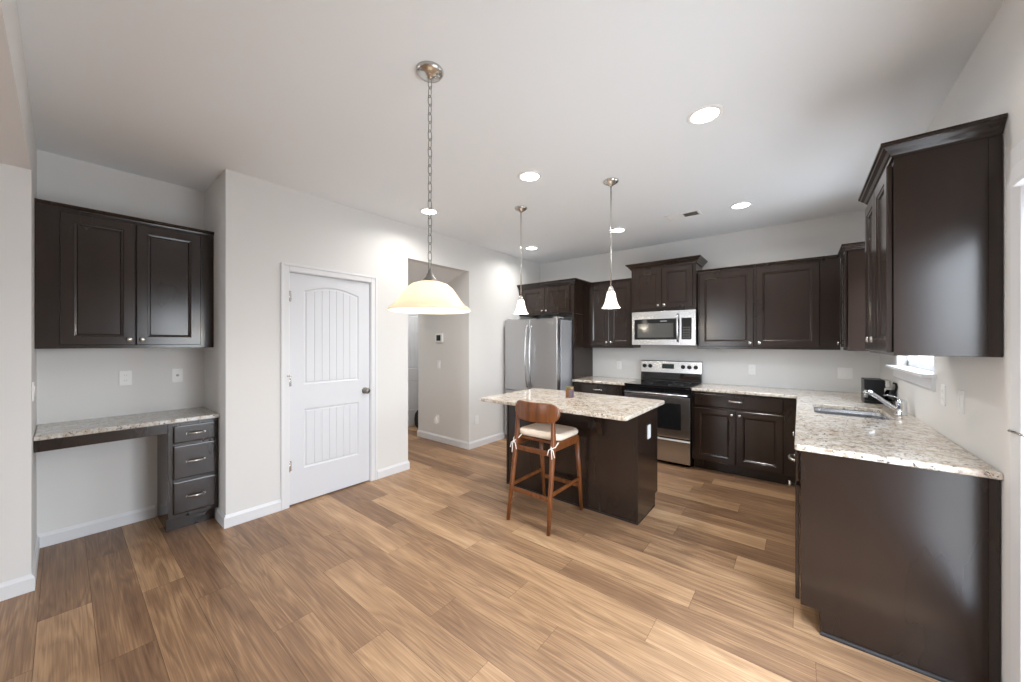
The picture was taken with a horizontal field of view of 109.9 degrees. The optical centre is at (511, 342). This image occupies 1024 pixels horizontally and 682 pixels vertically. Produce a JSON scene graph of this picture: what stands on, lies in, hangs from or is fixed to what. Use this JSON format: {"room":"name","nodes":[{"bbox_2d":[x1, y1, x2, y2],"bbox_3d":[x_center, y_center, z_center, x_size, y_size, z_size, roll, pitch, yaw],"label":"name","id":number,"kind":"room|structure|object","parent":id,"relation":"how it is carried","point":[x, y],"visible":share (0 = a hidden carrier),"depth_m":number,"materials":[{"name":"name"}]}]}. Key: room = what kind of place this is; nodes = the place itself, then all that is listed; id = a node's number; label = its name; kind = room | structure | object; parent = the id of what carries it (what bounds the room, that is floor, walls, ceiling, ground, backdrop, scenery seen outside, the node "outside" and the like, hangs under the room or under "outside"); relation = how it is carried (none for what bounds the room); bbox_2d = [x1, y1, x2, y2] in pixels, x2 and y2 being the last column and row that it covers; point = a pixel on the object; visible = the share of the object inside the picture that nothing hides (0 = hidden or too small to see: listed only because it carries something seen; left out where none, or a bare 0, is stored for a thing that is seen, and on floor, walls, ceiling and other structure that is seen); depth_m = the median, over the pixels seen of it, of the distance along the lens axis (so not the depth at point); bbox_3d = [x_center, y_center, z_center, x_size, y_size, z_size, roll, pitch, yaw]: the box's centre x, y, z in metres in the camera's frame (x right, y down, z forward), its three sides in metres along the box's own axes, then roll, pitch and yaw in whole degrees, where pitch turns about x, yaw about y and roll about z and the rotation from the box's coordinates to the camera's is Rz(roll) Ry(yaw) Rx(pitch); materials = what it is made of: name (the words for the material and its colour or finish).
{"room":"kitchen","nodes":[
{"label":"kitchen","id":0,"kind":"room"},
{"bbox_2d":[0,0,36,582],"bbox_3d":[-2.005,0.044,1.386,6.337,2.759,0.115,0,0,39],"label":"wall","id":1,"kind":"structure","parent":0,"point":[18,150],"depth_m":2.02,"materials":[{"name":"white paint"}]},
{"bbox_2d":[32,381,34,400],"bbox_3d":[-2.846,0.288,2.141,0.070,0.115,0.010,0,0,39],"label":"light switch","id":2,"kind":"object","parent":1,"relation":"attached to","point":[33,386],"visible":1,"depth_m":2.12,"materials":[{"name":"white plastic"}]},
{"bbox_2d":[0,505,154,601],"bbox_3d":[-3.042,1.376,2.420,0.454,0.095,0.975,0,0,-11],"label":"baseboard","id":3,"kind":"structure","parent":1,"relation":"attached to","point":[25,584],"depth_m":2.57,"materials":[{"name":"white wood"}]},
{"bbox_2d":[37,150,203,534],"bbox_3d":[-3.015,0.044,2.915,0.115,2.759,1.010,0,0,39],"label":"wall","id":4,"kind":"structure","parent":0,"point":[87,483],"depth_m":2.73,"materials":[{"name":"white paint"}]},
{"bbox_2d":[34,198,213,348],"bbox_3d":[-2.857,-0.436,2.715,0.376,0.951,0.893,0,0,39],"label":"upper cabinet","id":5,"kind":"object","parent":4,"relation":"attached to","point":[103,279],"visible":1,"depth_m":2.56,"materials":[{"name":"brown wood"}]},
{"bbox_2d":[119,370,131,385],"bbox_3d":[-3.021,0.276,2.810,0.007,0.115,0.070,0,0,39],"label":"wall outlet","id":6,"kind":"object","parent":4,"relation":"attached to","point":[125,377],"visible":1,"depth_m":2.81,"materials":[{"name":"white plastic"}]},
{"bbox_2d":[172,368,182,381],"bbox_3d":[-2.831,0.276,3.043,0.012,0.115,0.070,0,0,39],"label":"cable jack","id":7,"kind":"object","parent":4,"relation":"attached to","point":[177,374],"visible":1,"depth_m":3.04,"materials":[{"name":"white plastic"}]},
{"bbox_2d":[204,173,221,510],"bbox_3d":[-2.472,0.044,3.054,0.559,2.759,0.115,0,0,39],"label":"wall","id":8,"kind":"structure","parent":0,"point":[213,193],"depth_m":2.93,"materials":[{"name":"white paint"}]},
{"bbox_2d":[222,169,539,514],"bbox_3d":[-0.907,0.044,4.471,0.115,2.759,4.283,0,0,39],"label":"wall","id":9,"kind":"structure","parent":0,"point":[265,224],"depth_m":3.27,"materials":[{"name":"white paint"}]},
{"bbox_2d":[215,499,280,528],"bbox_3d":[-2.181,1.376,2.981,0.269,0.095,0.390,0,0,39],"label":"baseboard","id":10,"kind":"structure","parent":9,"relation":"attached to","point":[226,521],"depth_m":2.87,"materials":[{"name":"white wood"}]},
{"bbox_2d":[281,262,376,510],"bbox_3d":[-1.711,0.370,3.417,0.176,2.106,0.886,0,0,39],"label":"door","id":11,"kind":"structure","parent":9,"relation":"in","point":[329,317],"depth_m":3.36,"materials":[{"name":"white wood"}]},
{"bbox_2d":[377,461,409,478],"bbox_3d":[-1.325,1.376,3.937,0.128,0.095,0.393,0,0,39],"label":"baseboard","id":12,"kind":"structure","parent":9,"relation":"attached to","point":[390,470],"depth_m":3.89,"materials":[{"name":"white wood"}]},
{"bbox_2d":[417,430,506,449],"bbox_3d":[-0.532,1.376,5.724,1.122,0.095,1.528,0,0,39],"label":"baseboard","id":13,"kind":"structure","parent":9,"relation":"attached to","point":[443,439],"depth_m":5.07,"materials":[{"name":"white wood"}]},
{"bbox_2d":[475,415,478,423],"bbox_3d":[-0.480,1.053,4.905,0.007,0.115,0.070,0,0,39],"label":"wall outlet","id":14,"kind":"object","parent":9,"relation":"attached to","point":[477,416],"visible":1,"depth_m":4.91,"materials":[{"name":"white plastic"}]},
{"bbox_2d":[418,273,462,440],"bbox_3d":[-1.010,0.044,5.218,0.981,2.759,0.115,0,0,39],"label":"wall","id":15,"kind":"structure","parent":0,"point":[440,391],"depth_m":5.13,"materials":[{"name":"white paint"}]},
{"bbox_2d":[408,261,462,285],"bbox_3d":[-1.345,-0.932,4.800,0.981,0.690,0.956,0,0,39],"label":"trim","id":16,"kind":"structure","parent":15,"relation":"attached to","point":[416,271],"depth_m":4.64,"materials":[{"name":"white paint"}]},
{"bbox_2d":[435,333,442,341],"bbox_3d":[-1.042,-0.067,5.153,0.148,0.128,0.026,0,0,39],"label":"thermostat","id":17,"kind":"object","parent":15,"relation":"attached to","point":[438,337],"visible":1,"depth_m":5.13,"materials":[{"name":"white plastic"}]},
{"bbox_2d":[437,360,440,368],"bbox_3d":[-1.055,0.314,5.173,0.070,0.115,0.010,0,0,39],"label":"light switch","id":18,"kind":"object","parent":15,"relation":"attached to","point":[438,361],"visible":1,"depth_m":5.17,"materials":[{"name":"white plastic"}]},
{"bbox_2d":[0,426,939,681],"bbox_3d":[-1.929,1.448,1.480,6.337,0.050,10.700,0,0,39],"label":"floor","id":19,"kind":"structure","parent":0,"point":[419,573],"depth_m":2.03,"materials":[{"name":"brown wood"}]},
{"bbox_2d":[34,418,217,531],"bbox_3d":[-2.796,1.010,2.667,0.531,0.827,0.891,0,0,39],"label":"base cabinet","id":20,"kind":"object","parent":19,"relation":"on","point":[187,452],"visible":0.9,"depth_m":2.73,"materials":[{"name":"brown wood"}]},
{"bbox_2d":[33,407,219,440],"bbox_3d":[-2.805,0.580,2.674,0.511,0.030,0.891,0,0,39],"label":"countertop","id":21,"kind":"structure","parent":20,"relation":"on","point":[47,431],"depth_m":2.54,"materials":[{"name":"stone"}]},
{"bbox_2d":[414,410,417,427],"bbox_3d":[-1.485,1.249,6.114,0.320,0.348,0.352,0,0,39],"label":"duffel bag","id":22,"kind":"object","parent":19,"relation":"on","point":[416,413],"visible":0.08,"depth_m":5.99,"materials":[{"name":"black fabric"}]},
{"bbox_2d":[505,317,572,434],"bbox_3d":[0.499,0.538,5.354,0.898,1.770,0.956,0,0,39],"label":"refrigerator","id":23,"kind":"object","parent":19,"relation":"on","point":[538,352],"visible":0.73,"depth_m":4.98,"materials":[{"name":"grey metal"}]},
{"bbox_2d":[506,400,582,535],"bbox_3d":[0.285,0.944,2.976,0.438,0.958,0.547,0,0,39],"label":"bar stool","id":24,"kind":"object","parent":19,"relation":"on","point":[544,429],"visible":1,"depth_m":2.88,"materials":[{"name":"brown wood"}]},
{"bbox_2d":[520,423,577,440],"bbox_3d":[0.306,0.738,3.010,0.424,0.055,0.358,0,0,39],"label":"seat cushion","id":25,"kind":"object","parent":24,"relation":"on","point":[536,431],"depth_m":2.91,"materials":[{"name":"beige fabric"}]},
{"bbox_2d":[507,405,656,524],"bbox_3d":[0.547,0.982,3.322,1.327,0.883,0.811,0,0,39],"label":"kitchen island","id":26,"kind":"object","parent":19,"relation":"on","point":[618,459],"visible":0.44,"depth_m":3.02,"materials":[{"name":"brown wood"}]},
{"bbox_2d":[480,388,664,420],"bbox_3d":[0.524,0.524,3.250,1.393,0.030,0.920,0,0,39],"label":"island countertop","id":27,"kind":"structure","parent":26,"relation":"on","point":[621,408],"depth_m":3.11,"materials":[{"name":"stone"}]},
{"bbox_2d":[566,386,573,397],"bbox_3d":[0.537,0.458,3.342,0.077,0.101,0.076,0,0,39],"label":"candle jar","id":28,"kind":"object","parent":27,"relation":"on","point":[569,389],"visible":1,"depth_m":3.31,"materials":[{"name":"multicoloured glass"}]},
{"bbox_2d":[647,424,650,438],"bbox_3d":[1.147,0.743,3.002,0.007,0.115,0.070,0,0,39],"label":"wall outlet","id":29,"kind":"object","parent":26,"relation":"attached to","point":[649,425],"visible":1,"depth_m":2.99,"materials":[{"name":"white plastic"}]},
{"bbox_2d":[573,313,592,378],"bbox_3d":[1.044,0.507,5.273,0.018,1.833,0.586,0,0,39],"label":"end panel","id":30,"kind":"object","parent":19,"relation":"on","point":[582,357],"visible":0.36,"depth_m":5.19,"materials":[{"name":"brown wood"}]},
{"bbox_2d":[573,382,624,395],"bbox_3d":[1.320,0.982,5.003,0.745,0.882,0.663,0,0,39],"label":"base cabinet","id":31,"kind":"object","parent":19,"relation":"on","point":[595,388],"visible":0.24,"depth_m":4.75,"materials":[{"name":"brown wood"}]},
{"bbox_2d":[572,376,639,384],"bbox_3d":[1.326,0.524,5.010,0.746,0.030,0.646,0,0,39],"label":"countertop","id":32,"kind":"structure","parent":31,"relation":"on","point":[592,379],"depth_m":4.91,"materials":[{"name":"beige stone"}]},
{"bbox_2d":[624,360,702,466],"bbox_3d":[1.889,0.831,4.500,0.762,1.184,0.703,0,0,39],"label":"range","id":33,"kind":"object","parent":19,"relation":"on","point":[674,417],"visible":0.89,"depth_m":4.22,"materials":[{"name":"silver metal"}]},
{"bbox_2d":[624,379,701,389],"bbox_3d":[1.889,0.516,4.499,0.762,0.022,0.595,0,0,39],"label":"cooktop","id":34,"kind":"object","parent":33,"relation":"in","point":[656,384],"depth_m":4.45,"materials":[{"name":"grey glass"}]},
{"bbox_2d":[692,391,796,485],"bbox_3d":[2.574,0.982,3.999,0.925,0.882,0.663,0,0,39],"label":"base cabinet","id":35,"kind":"object","parent":19,"relation":"on","point":[751,436],"visible":0.91,"depth_m":3.75,"materials":[{"name":"brown wood"}]},
{"bbox_2d":[788,450,1000,681],"bbox_3d":[1.947,0.982,1.980,0.672,0.882,0.901,0,0,39],"label":"base cabinet","id":36,"kind":"object","parent":19,"relation":"on","point":[901,563],"visible":0.92,"depth_m":1.58,"materials":[{"name":"brown wood"}]},
{"bbox_2d":[692,383,1002,479],"bbox_3d":[2.171,0.524,2.975,1.568,0.030,2.767,0,0,39],"label":"countertop","id":37,"kind":"structure","parent":36,"relation":"on","point":[901,440],"depth_m":1.97,"materials":[{"name":"beige stone"}]},
{"bbox_2d":[814,407,889,419],"bbox_3d":[2.516,0.635,2.684,0.425,0.188,0.535,0,0,39],"label":"sink","id":38,"kind":"object","parent":37,"relation":"in","point":[875,415],"visible":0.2,"depth_m":2.86,"materials":[{"name":"silver metal"}]},
{"bbox_2d":[861,377,897,403],"bbox_3d":[3.117,0.409,3.046,0.210,0.200,0.218,0,0,39],"label":"coffee maker","id":39,"kind":"object","parent":37,"relation":"on","point":[877,385],"visible":0.87,"depth_m":2.99,"materials":[{"name":"black plastic"}]},
{"bbox_2d":[862,389,908,415],"bbox_3d":[2.693,0.427,2.599,0.077,0.163,0.237,0,0,-44],"label":"faucet","id":40,"kind":"object","parent":37,"relation":"on","point":[900,408],"visible":1,"depth_m":2.55,"materials":[{"name":"silver metal"}]},
{"bbox_2d":[820,631,954,681],"bbox_3d":[1.715,1.416,1.585,0.541,0.015,0.013,0,0,39],"label":"trim","id":41,"kind":"structure","parent":36,"relation":"attached to","point":[845,642],"depth_m":1.61,"materials":[{"name":"black wood"}]},
{"bbox_2d":[17,0,1003,263],"bbox_3d":[-1.929,-1.376,1.480,6.337,0.080,10.700,0,0,39],"label":"ceiling","id":42,"kind":"structure","parent":0,"point":[326,99],"depth_m":1.97,"materials":[{"name":"white paint"}]},
{"bbox_2d":[387,61,470,313],"bbox_3d":[-0.404,-0.745,1.768,0.398,1.180,0.398,0,0,39],"label":"pendant","id":43,"kind":"object","parent":42,"relation":"hanging from","point":[429,295],"visible":1,"depth_m":1.71,"materials":[{"name":"white glass"}]},
{"bbox_2d":[419,208,438,214],"bbox_3d":[-0.842,-1.331,3.652,0.192,0.008,0.192,0,0,39],"label":"recessed light","id":44,"kind":"object","parent":42,"relation":"in","point":[422,210],"visible":0.85,"depth_m":3.65,"materials":[{"name":"white"}]},
{"bbox_2d":[514,206,527,313],"bbox_3d":[0.089,-0.811,3.566,0.152,1.048,0.152,0,0,39],"label":"pendant light","id":45,"kind":"object","parent":42,"relation":"hanging from","point":[520,309],"visible":1,"depth_m":3.56,"materials":[{"name":"white glass"}]},
{"bbox_2d":[518,170,541,181],"bbox_3d":[0.143,-1.331,2.883,0.192,0.008,0.192,0,0,39],"label":"recessed light","id":46,"kind":"object","parent":42,"relation":"in","point":[527,176],"visible":1,"depth_m":2.87,"materials":[{"name":"white"}]},
{"bbox_2d":[525,246,537,249],"bbox_3d":[0.274,-1.331,5.071,0.192,0.008,0.192,0,0,39],"label":"recessed light","id":47,"kind":"object","parent":42,"relation":"in","point":[528,247],"visible":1,"depth_m":5.07,"materials":[{"name":"white"}]},
{"bbox_2d":[602,178,619,308],"bbox_3d":[0.818,-0.811,2.971,0.152,1.048,0.152,0,0,39],"label":"pendant light","id":48,"kind":"object","parent":42,"relation":"hanging from","point":[611,301],"visible":1,"depth_m":2.96,"materials":[{"name":"white glass"}]},
{"bbox_2d":[612,227,626,232],"bbox_3d":[1.258,-1.331,4.264,0.192,0.008,0.192,0,0,39],"label":"recessed light","id":49,"kind":"object","parent":42,"relation":"in","point":[614,230],"visible":0.88,"depth_m":4.26,"materials":[{"name":"white"}]},
{"bbox_2d":[665,209,701,220],"bbox_3d":[1.795,-1.332,3.770,0.330,0.006,0.170,0,0,39],"label":"ceiling vent","id":50,"kind":"object","parent":42,"relation":"in","point":[694,212],"visible":1,"depth_m":3.76,"materials":[{"name":"white plastic"}]},
{"bbox_2d":[687,104,723,124],"bbox_3d":[1.130,-1.331,2.106,0.192,0.008,0.192,0,0,39],"label":"recessed light","id":51,"kind":"object","parent":42,"relation":"in","point":[705,114],"visible":1,"depth_m":2.10,"materials":[{"name":"white plastic"}]},
{"bbox_2d":[730,201,752,208],"bbox_3d":[2.224,-1.331,3.491,0.192,0.008,0.192,0,0,39],"label":"recessed light","id":52,"kind":"object","parent":42,"relation":"in","point":[739,205],"visible":1,"depth_m":3.48,"materials":[{"name":"white"}]},
{"bbox_2d":[540,211,879,392],"bbox_3d":[1.303,0.044,5.519,6.337,2.759,0.115,0,0,39],"label":"wall","id":53,"kind":"structure","parent":0,"point":[824,236],"depth_m":4.24,"materials":[{"name":"white paint"}]},
{"bbox_2d":[517,278,590,317],"bbox_3d":[0.678,-0.653,5.527,1.028,0.482,0.647,0,0,39],"label":"upper cabinet","id":54,"kind":"object","parent":53,"relation":"attached to","point":[564,297],"visible":0.97,"depth_m":5.25,"materials":[{"name":"brown wood"}]},
{"bbox_2d":[584,278,640,347],"bbox_3d":[1.409,-0.395,5.127,0.728,0.933,0.358,0,0,39],"label":"upper cabinet","id":55,"kind":"object","parent":53,"relation":"attached to","point":[603,328],"visible":0.93,"depth_m":5.00,"materials":[{"name":"brown wood"}]},
{"bbox_2d":[616,361,620,368],"bbox_3d":[1.554,0.328,5.238,0.070,0.115,0.007,0,0,39],"label":"wall outlet","id":56,"kind":"object","parent":53,"relation":"attached to","point":[618,363],"visible":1,"depth_m":5.24,"materials":[{"name":"white plastic"}]},
{"bbox_2d":[625,255,707,312],"bbox_3d":[1.977,-0.711,4.631,0.896,0.625,0.422,0,0,39],"label":"upper cabinet","id":57,"kind":"object","parent":53,"relation":"attached to","point":[668,284],"visible":0.96,"depth_m":4.46,"materials":[{"name":"brown wood"}]},
{"bbox_2d":[632,309,696,344],"bbox_3d":[1.977,-0.181,4.611,0.760,0.424,0.454,0,0,39],"label":"microwave","id":58,"kind":"object","parent":57,"relation":"attached to","point":[676,327],"visible":0.98,"depth_m":4.45,"materials":[{"name":"silver metal"}]},
{"bbox_2d":[748,365,755,374],"bbox_3d":[2.820,0.318,4.225,0.070,0.115,0.007,0,0,39],"label":"wall outlet","id":59,"kind":"object","parent":53,"relation":"attached to","point":[751,368],"visible":1,"depth_m":4.22,"materials":[{"name":"white plastic"}]},
{"bbox_2d":[697,255,839,349],"bbox_3d":[2.798,-0.395,4.015,1.268,0.933,0.358,0,0,39],"label":"upper cabinet","id":60,"kind":"object","parent":53,"relation":"attached to","point":[794,304],"visible":0.98,"depth_m":3.84,"materials":[{"name":"brown wood"}]},
{"bbox_2d":[837,368,852,378],"bbox_3d":[3.447,0.318,3.721,0.116,0.115,0.010,0,0,39],"label":"light switch","id":61,"kind":"object","parent":53,"relation":"attached to","point":[842,373],"visible":1,"depth_m":3.72,"materials":[{"name":"white plastic"}]},
{"bbox_2d":[880,0,1023,681],"bbox_3d":[2.078,0.044,1.508,0.115,2.759,5.178,0,0,39],"label":"wall","id":62,"kind":"structure","parent":0,"point":[990,83],"depth_m":1.49,"materials":[{"name":"white paint"}]},
{"bbox_2d":[837,241,869,350],"bbox_3d":[3.165,-0.395,3.235,0.339,0.932,0.498,0,0,39],"label":"upper cabinet","id":63,"kind":"object","parent":62,"relation":"attached to","point":[852,255],"visible":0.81,"depth_m":3.13,"materials":[{"name":"brown wood"}]},
{"bbox_2d":[885,356,936,391],"bbox_3d":[2.845,-0.189,2.526,0.160,0.955,1.160,0,0,39],"label":"window","id":64,"kind":"structure","parent":62,"relation":"in","point":[921,374],"depth_m":2.46,"materials":[{"name":"white wood"}]},
{"bbox_2d":[858,113,1007,356],"bbox_3d":[2.003,-0.410,1.789,0.346,0.934,0.795,0,0,39],"label":"upper cabinet","id":65,"kind":"object","parent":62,"relation":"attached to","point":[933,200],"visible":1,"depth_m":1.51,"materials":[{"name":"brown wood"}]},
{"bbox_2d":[941,384,945,405],"bbox_3d":[2.382,0.289,1.987,0.007,0.115,0.070,0,0,39],"label":"wall outlet","id":66,"kind":"object","parent":62,"relation":"attached to","point":[943,387],"visible":1,"depth_m":1.97,"materials":[{"name":"white plastic"}]},
{"bbox_2d":[958,390,963,414],"bbox_3d":[2.206,0.291,1.770,0.010,0.115,0.070,0,0,39],"label":"light switch","id":67,"kind":"object","parent":62,"relation":"attached to","point":[960,392],"visible":1,"depth_m":1.76,"materials":[{"name":"white plastic"}]},
{"bbox_2d":[1010,139,1023,681],"bbox_3d":[1.442,0.358,0.728,0.132,2.130,1.420,0,0,39],"label":"door","id":68,"kind":"structure","parent":62,"relation":"in","point":[1017,153],"depth_m":1.29,"materials":[{"name":"white"}]},
{"bbox_2d":[1007,429,1023,436],"bbox_3d":[1.792,0.322,1.276,0.172,0.018,0.026,0,0,-44],"label":"door handle","id":69,"kind":"object","parent":68,"relation":"attached to","point":[1008,430],"visible":0.84,"depth_m":1.27,"materials":[{"name":"grey metal"}]},
{"bbox_2d":[1009,158,1023,186],"bbox_3d":[1.335,-0.569,0.735,0.042,0.075,1.255,0,0,39],"label":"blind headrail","id":70,"kind":"object","parent":68,"relation":"attached to","point":[1017,173],"visible":1,"depth_m":1.20,"materials":[{"name":"white"}]},
{"bbox_3d":[-2.214,0.044,5.591,0.115,2.759,4.168,0,0,39],"label":"wall","id":71,"kind":"structure","parent":0,"visible":0},
{"bbox_2d":[408,313,417,425],"bbox_3d":[-1.651,0.371,6.189,0.018,2.104,0.928,0,0,39],"label":"door","id":72,"kind":"structure","parent":71,"relation":"in","point":[412,318],"depth_m":6.13,"materials":[{"name":"white wood"}]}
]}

